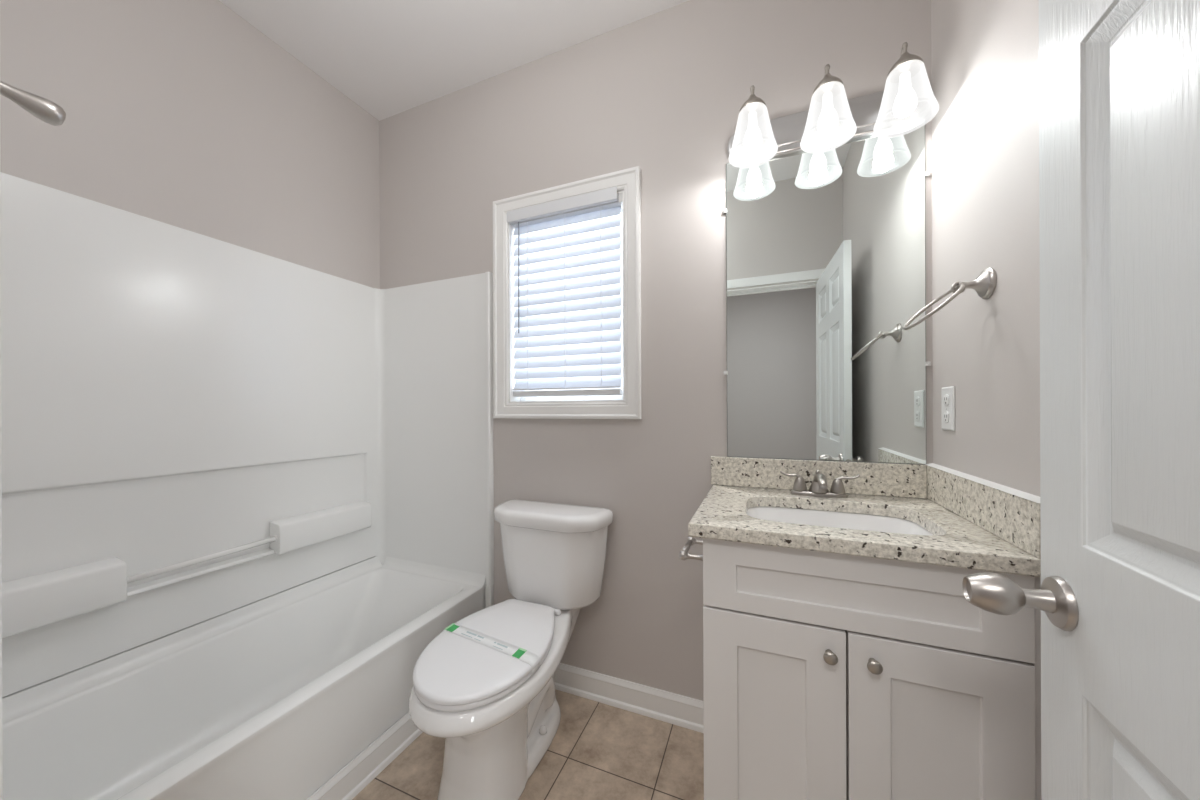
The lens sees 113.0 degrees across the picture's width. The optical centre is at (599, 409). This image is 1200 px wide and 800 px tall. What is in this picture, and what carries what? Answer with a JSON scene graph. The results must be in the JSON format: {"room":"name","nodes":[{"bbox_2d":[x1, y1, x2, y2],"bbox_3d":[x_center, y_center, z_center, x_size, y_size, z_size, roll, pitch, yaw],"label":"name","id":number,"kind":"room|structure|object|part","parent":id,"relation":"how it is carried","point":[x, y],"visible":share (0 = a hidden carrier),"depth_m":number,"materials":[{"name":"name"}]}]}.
{"room":"bathroom","nodes":[
{"label":"bathroom","id":0,"kind":"room"},
{"bbox_2d":[0,0,379,288],"bbox_3d":[-1.521,-0.173,1.490,0.120,2.772,1.707,0,0,22],"label":"wall","id":1,"kind":"structure","parent":0,"point":[184,114],"depth_m":1.45,"materials":[{"name":"grey paint"}]},
{"bbox_2d":[0,172,493,722],"bbox_3d":[-1.119,0.285,1.328,0.740,1.849,1.462,0,0,22],"label":"tub surround","id":2,"kind":"object","parent":1,"relation":"attached to","point":[203,437],"visible":0.94,"depth_m":1.45,"materials":[{"name":"white plastic"}]},
{"bbox_2d":[127,548,274,596],"bbox_3d":[-1.433,0.583,1.446,0.041,0.020,0.418,0,0,22],"label":"grab bar","id":3,"kind":"object","parent":2,"relation":"attached to","point":[145,586],"depth_m":1.43,"materials":[{"name":"white plastic"}]},
{"bbox_3d":[-0.821,0.090,1.981,0.682,1.460,0.026,0,0,22],"label":"panel","id":4,"kind":"part","parent":2,"relation":"part of","materials":[{"name":"white plastic"}]},
{"bbox_2d":[219,0,688,120],"bbox_3d":[-0.459,-1.613,-0.261,3.420,0.100,4.140,0,0,22],"label":"ceiling","id":5,"kind":"structure","parent":0,"point":[390,58],"depth_m":1.65,"materials":[{"name":"white paint"}]},
{"bbox_2d":[352,689,703,799],"bbox_3d":[-0.448,1.259,-0.261,3.420,0.100,4.140,0,0,22],"label":"floor","id":6,"kind":"structure","parent":0,"point":[597,751],"depth_m":1.36,"materials":[{"name":"beige tile"}]},
{"bbox_2d":[2,564,485,799],"bbox_3d":[-1.132,1.017,1.333,0.706,0.387,1.459,0,0,22],"label":"bathtub","id":7,"kind":"object","parent":6,"relation":"on","point":[273,705],"visible":0.77,"depth_m":1.28,"materials":[{"name":"white plastic"}]},
{"bbox_2d":[306,712,422,799],"bbox_3d":[-0.795,1.159,1.196,0.020,0.103,1.462,0,0,22],"label":"baseboard","id":8,"kind":"structure","parent":7,"relation":"attached to","point":[358,773],"depth_m":1.30,"materials":[{"name":"white paint"}]},
{"bbox_2d":[409,500,612,799],"bbox_3d":[-0.316,0.805,1.367,0.508,0.805,0.752,0,0,22],"label":"toilet","id":9,"kind":"object","parent":6,"relation":"on","point":[497,720],"visible":0.98,"depth_m":1.28,"materials":[{"name":"white ceramic"}]},
{"bbox_3d":[-0.349,0.773,1.284,0.379,0.017,0.535,0,0,22],"label":"seat","id":10,"kind":"part","parent":9,"relation":"part of","materials":[{"name":"white plastic"}]},
{"bbox_3d":[-0.349,0.751,1.284,0.382,0.022,0.539,0,0,22],"label":"seat lid","id":11,"kind":"part","parent":9,"relation":"part of","materials":[{"name":"white plastic"}]},
{"bbox_2d":[443,623,539,674],"bbox_3d":[-0.356,0.754,1.267,0.393,0.032,0.044,0,0,30],"label":"band","id":12,"kind":"object","parent":9,"relation":"on","point":[522,654],"visible":1,"depth_m":1.25,"materials":[{"name":"white paper"}]},
{"bbox_3d":[-0.318,0.995,1.364,0.411,0.424,0.743,0,0,22],"label":"bowl","id":13,"kind":"part","parent":9,"relation":"part of","materials":[{"name":"white ceramic"}]},
{"bbox_3d":[-0.214,0.432,1.619,0.508,0.060,0.208,0,0,22],"label":"tank lid","id":14,"kind":"part","parent":9,"relation":"part of","materials":[{"name":"white ceramic"}]},
{"bbox_3d":[-0.212,0.613,1.624,0.472,0.314,0.186,0,0,22],"label":"tank","id":15,"kind":"part","parent":9,"relation":"part of","materials":[{"name":"white ceramic"}]},
{"bbox_2d":[703,538,1040,799],"bbox_3d":[0.639,0.758,1.091,0.628,0.892,0.542,0,0,22],"label":"vanity cabinet","id":16,"kind":"object","parent":6,"relation":"on","point":[827,676],"visible":0.81,"depth_m":0.86,"materials":[{"name":"white paint"}]},
{"bbox_2d":[679,537,702,560],"bbox_3d":[0.283,0.406,1.157,0.080,0.048,0.178,0,0,22],"label":"toilet paper holder","id":17,"kind":"object","parent":16,"relation":"attached to","point":[683,555],"visible":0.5,"depth_m":1.10,"materials":[{"name":"silver metal"}]},
{"bbox_3d":[0.259,0.406,1.097,0.080,0.048,0.048,0,0,22],"label":"post","id":18,"kind":"part","parent":17,"relation":"part of","materials":[{"name":"silver metal"}]},
{"bbox_3d":[0.308,0.406,1.217,0.080,0.048,0.048,0,0,22],"label":"post","id":19,"kind":"part","parent":17,"relation":"part of","materials":[{"name":"silver metal"}]},
{"bbox_3d":[0.402,0.795,0.935,0.306,0.611,0.019,0,0,22],"label":"door","id":20,"kind":"part","parent":16,"relation":"part of","materials":[{"name":"white paint"}]},
{"bbox_3d":[0.503,0.539,0.868,0.028,0.028,0.028,0,0,22],"label":"knob","id":21,"kind":"part","parent":16,"relation":"part of","materials":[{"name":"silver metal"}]},
{"bbox_3d":[0.552,0.701,0.895,0.583,0.773,0.016,0,0,22],"label":"frame","id":22,"kind":"part","parent":16,"relation":"part of","materials":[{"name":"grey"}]},
{"bbox_2d":[688,456,1040,576],"bbox_3d":[0.623,0.239,1.107,0.668,0.143,0.554,0,0,22],"label":"countertop","id":23,"kind":"structure","parent":16,"relation":"on","point":[976,523],"depth_m":0.98,"materials":[{"name":"beige stone"}]},
{"bbox_2d":[780,470,859,497],"bbox_3d":[0.705,0.237,1.279,0.168,0.079,0.165,0,0,-22],"label":"sink faucet","id":24,"kind":"object","parent":23,"relation":"on","point":[818,487],"visible":1,"depth_m":1.26,"materials":[{"name":"silver metal"}]},
{"bbox_3d":[0.638,0.234,1.311,0.082,0.062,0.043,0,0,22],"label":"handle","id":25,"kind":"part","parent":24,"relation":"part of","materials":[{"name":"silver metal"}]},
{"bbox_3d":[0.691,0.233,1.245,0.060,0.067,0.142,0,0,22],"label":"spout","id":26,"kind":"part","parent":24,"relation":"part of","materials":[{"name":"silver metal"}]},
{"bbox_3d":[0.706,0.270,1.283,0.162,0.013,0.052,0,0,22],"label":"deck plate","id":27,"kind":"part","parent":24,"relation":"part of","materials":[{"name":"silver metal"}]},
{"bbox_3d":[0.774,0.233,1.255,0.082,0.062,0.043,0,0,22],"label":"handle","id":28,"kind":"part","parent":24,"relation":"part of","materials":[{"name":"silver metal"}]},
{"bbox_2d":[747,506,932,534],"bbox_3d":[0.628,0.384,1.075,0.474,0.142,0.354,0,0,22],"label":"sink basin","id":29,"kind":"object","parent":23,"relation":"in","point":[857,521],"visible":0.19,"depth_m":1.20,"materials":[{"name":"white ceramic"}]},
{"bbox_3d":[0.543,0.400,0.877,0.615,0.167,0.019,0,0,22],"label":"drawer","id":30,"kind":"part","parent":16,"relation":"part of","materials":[{"name":"white paint"}]},
{"bbox_3d":[0.578,0.539,0.837,0.028,0.028,0.028,0,0,22],"label":"knob","id":31,"kind":"part","parent":16,"relation":"part of","materials":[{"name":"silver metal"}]},
{"bbox_3d":[0.689,0.794,0.818,0.304,0.611,0.019,0,0,22],"label":"door","id":32,"kind":"part","parent":16,"relation":"part of","materials":[{"name":"white paint"}]},
{"bbox_2d":[379,0,932,700],"bbox_3d":[-0.053,-0.179,1.747,2.402,2.772,0.120,0,0,22],"label":"wall","id":33,"kind":"structure","parent":0,"point":[663,93],"depth_m":1.58,"materials":[{"name":"grey paint"}]},
{"bbox_2d":[493,166,641,418],"bbox_3d":[-0.143,-0.463,1.771,0.705,1.004,0.143,0,0,22],"label":"window","id":34,"kind":"structure","parent":33,"relation":"in","point":[627,405],"depth_m":1.72,"materials":[{"name":"white paint"}]},
{"bbox_2d":[507,186,622,396],"bbox_3d":[-0.156,-0.485,1.748,0.556,0.849,0.074,0,0,22],"label":"window blind","id":35,"kind":"object","parent":34,"relation":"attached to","point":[604,203],"visible":0.97,"depth_m":1.74,"materials":[{"name":"white plastic"}]},
{"bbox_3d":[-0.320,-0.473,1.827,0.002,0.762,0.050,0,0,22],"label":"ladder cord","id":36,"kind":"part","parent":35,"relation":"part of","materials":[{"name":"white fabric"}]},
{"bbox_3d":[-0.144,-0.473,1.756,0.002,0.762,0.050,0,0,22],"label":"ladder cord","id":37,"kind":"part","parent":35,"relation":"part of","materials":[{"name":"white fabric"}]},
{"bbox_3d":[-0.153,-0.073,1.760,0.528,0.026,0.040,0,0,22],"label":"rail","id":38,"kind":"part","parent":35,"relation":"part of","materials":[{"name":"white plastic"}]},
{"bbox_3d":[0.014,-0.474,1.691,0.002,0.762,0.050,0,0,22],"label":"ladder cord","id":39,"kind":"part","parent":35,"relation":"part of","materials":[{"name":"white fabric"}]},
{"bbox_3d":[-0.124,-0.463,1.819,0.551,0.850,0.030,0,0,22],"label":"sash","id":40,"kind":"part","parent":34,"relation":"part of","materials":[{"name":"white paint"}]},
{"bbox_2d":[554,663,703,732],"bbox_3d":[-0.015,1.156,1.656,1.048,0.103,0.024,0,0,22],"label":"baseboard","id":41,"kind":"structure","parent":33,"relation":"attached to","point":[669,707],"depth_m":1.59,"materials":[{"name":"white paint"}]},
{"bbox_2d":[711,456,926,497],"bbox_3d":[0.715,0.225,1.359,0.648,0.103,0.018,0,0,22],"label":"backsplash","id":42,"kind":"structure","parent":33,"relation":"attached to","point":[883,479],"depth_m":1.33,"materials":[{"name":"beige stone"}]},
{"bbox_2d":[723,125,930,463],"bbox_3d":[0.742,-0.368,1.351,0.616,1.080,0.011,0,0,22],"label":"wall mirror","id":43,"kind":"object","parent":33,"relation":"attached to","point":[826,251],"visible":1,"depth_m":1.34,"materials":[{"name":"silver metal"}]},
{"bbox_2d":[727,42,938,167],"bbox_3d":[0.712,-0.962,1.256,0.604,0.230,0.195,0,0,22],"label":"vanity light","id":44,"kind":"object","parent":33,"relation":"attached to","point":[907,102],"visible":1,"depth_m":1.24,"materials":[{"name":"white glass"}]},
{"bbox_3d":[0.524,-1.019,1.362,0.015,0.115,0.110,0,0,22],"label":"arm","id":45,"kind":"part","parent":44,"relation":"part of","materials":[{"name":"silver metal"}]},
{"bbox_3d":[0.506,-0.921,1.317,0.057,0.119,0.057,0,0,22],"label":"bulb","id":46,"kind":"part","parent":44,"relation":"part of","materials":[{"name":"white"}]},
{"bbox_3d":[0.506,-0.919,1.317,0.153,0.144,0.153,0,0,22],"label":"lamp shade","id":47,"kind":"part","parent":44,"relation":"part of","materials":[{"name":"white glass"}]},
{"bbox_3d":[0.745,-0.907,1.331,0.480,0.031,0.007,0,0,22],"label":"trim rail","id":48,"kind":"part","parent":44,"relation":"part of","materials":[{"name":"silver metal"}]},
{"bbox_3d":[0.709,-0.922,1.238,0.057,0.119,0.057,0,0,22],"label":"bulb","id":49,"kind":"part","parent":44,"relation":"part of","materials":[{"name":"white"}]},
{"bbox_3d":[0.727,-1.020,1.280,0.015,0.115,0.107,0,0,22],"label":"arm","id":50,"kind":"part","parent":44,"relation":"part of","materials":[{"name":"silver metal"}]},
{"bbox_3d":[0.709,-0.919,1.238,0.153,0.144,0.153,0,0,22],"label":"lamp shade","id":51,"kind":"part","parent":44,"relation":"part of","materials":[{"name":"white glass"}]},
{"bbox_3d":[0.911,-1.020,1.206,0.015,0.115,0.105,0,0,22],"label":"arm","id":52,"kind":"part","parent":44,"relation":"part of","materials":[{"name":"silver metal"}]},
{"bbox_3d":[0.894,-0.922,1.164,0.057,0.119,0.057,0,0,22],"label":"bulb","id":53,"kind":"part","parent":44,"relation":"part of","materials":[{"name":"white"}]},
{"bbox_3d":[0.894,-0.920,1.164,0.153,0.144,0.153,0,0,22],"label":"lamp shade","id":54,"kind":"part","parent":44,"relation":"part of","materials":[{"name":"white glass"}]},
{"bbox_2d":[931,0,1039,496],"bbox_3d":[0.814,-0.182,0.535,0.120,2.772,1.707,0,0,22],"label":"wall","id":55,"kind":"structure","parent":0,"point":[985,53],"depth_m":0.93,"materials":[{"name":"grey paint"}]},
{"bbox_2d":[941,386,954,430],"bbox_3d":[0.987,-0.003,1.129,0.008,0.123,0.078,0,0,22],"label":"wall outlet","id":56,"kind":"object","parent":55,"relation":"attached to","point":[947,393],"visible":1,"depth_m":1.12,"materials":[{"name":"white plastic"}]},
{"bbox_2d":[943,411,948,422],"bbox_3d":[0.985,0.022,1.130,0.002,0.033,0.033,0,0,22],"label":"receptacle","id":57,"kind":"object","parent":56,"relation":"attached to","point":[945,413],"depth_m":1.13,"materials":[{"name":"grey plastic"}]},
{"bbox_2d":[943,394,948,405],"bbox_3d":[0.985,-0.027,1.130,0.002,0.033,0.033,0,0,22],"label":"receptacle","id":58,"kind":"object","parent":56,"relation":"attached to","point":[945,396],"depth_m":1.13,"materials":[{"name":"grey plastic"}]},
{"bbox_2d":[903,267,996,329],"bbox_3d":[0.835,-0.265,0.960,0.161,0.133,0.144,0,0,22],"label":"towel ring","id":59,"kind":"object","parent":55,"relation":"attached to","point":[984,284],"visible":1,"depth_m":0.93,"materials":[{"name":"silver metal"}]},
{"bbox_3d":[-0.653,-0.176,0.279,2.402,2.772,0.123,0,0,22],"label":"wall","id":60,"kind":"structure","parent":0,"visible":0},
{"bbox_2d":[0,177,2,799],"bbox_3d":[0.004,0.143,0.087,0.876,2.129,0.017,0,0,22],"label":"trim","id":61,"kind":"structure","parent":60,"relation":"attached to","point":[1,733],"depth_m":0.24,"materials":[{"name":"white paint"}]},
{"bbox_2d":[0,81,65,125],"bbox_3d":[-1.331,-0.714,0.795,0.060,0.098,0.319,0,0,22],"label":"shower head","id":62,"kind":"object","parent":60,"relation":"attached to","point":[49,112],"visible":1,"depth_m":0.90},
{"bbox_2d":[962,0,1199,799],"bbox_3d":[0.502,0.178,0.252,0.193,2.030,0.733,0,0,22],"label":"door","id":63,"kind":"structure","parent":60,"relation":"in","point":[1118,598],"depth_m":0.45,"materials":[{"name":"white paint"}]},
{"bbox_3d":[0.576,0.260,0.552,0.101,0.068,0.068,0,0,22],"label":"knob","id":64,"kind":"part","parent":63,"relation":"part of","materials":[{"name":"silver metal"}]},
{"bbox_3d":[0.497,0.178,0.256,0.059,2.030,0.712,0,0,22],"label":"panel","id":65,"kind":"part","parent":63,"relation":"part of","materials":[{"name":"white paint"}]}
]}

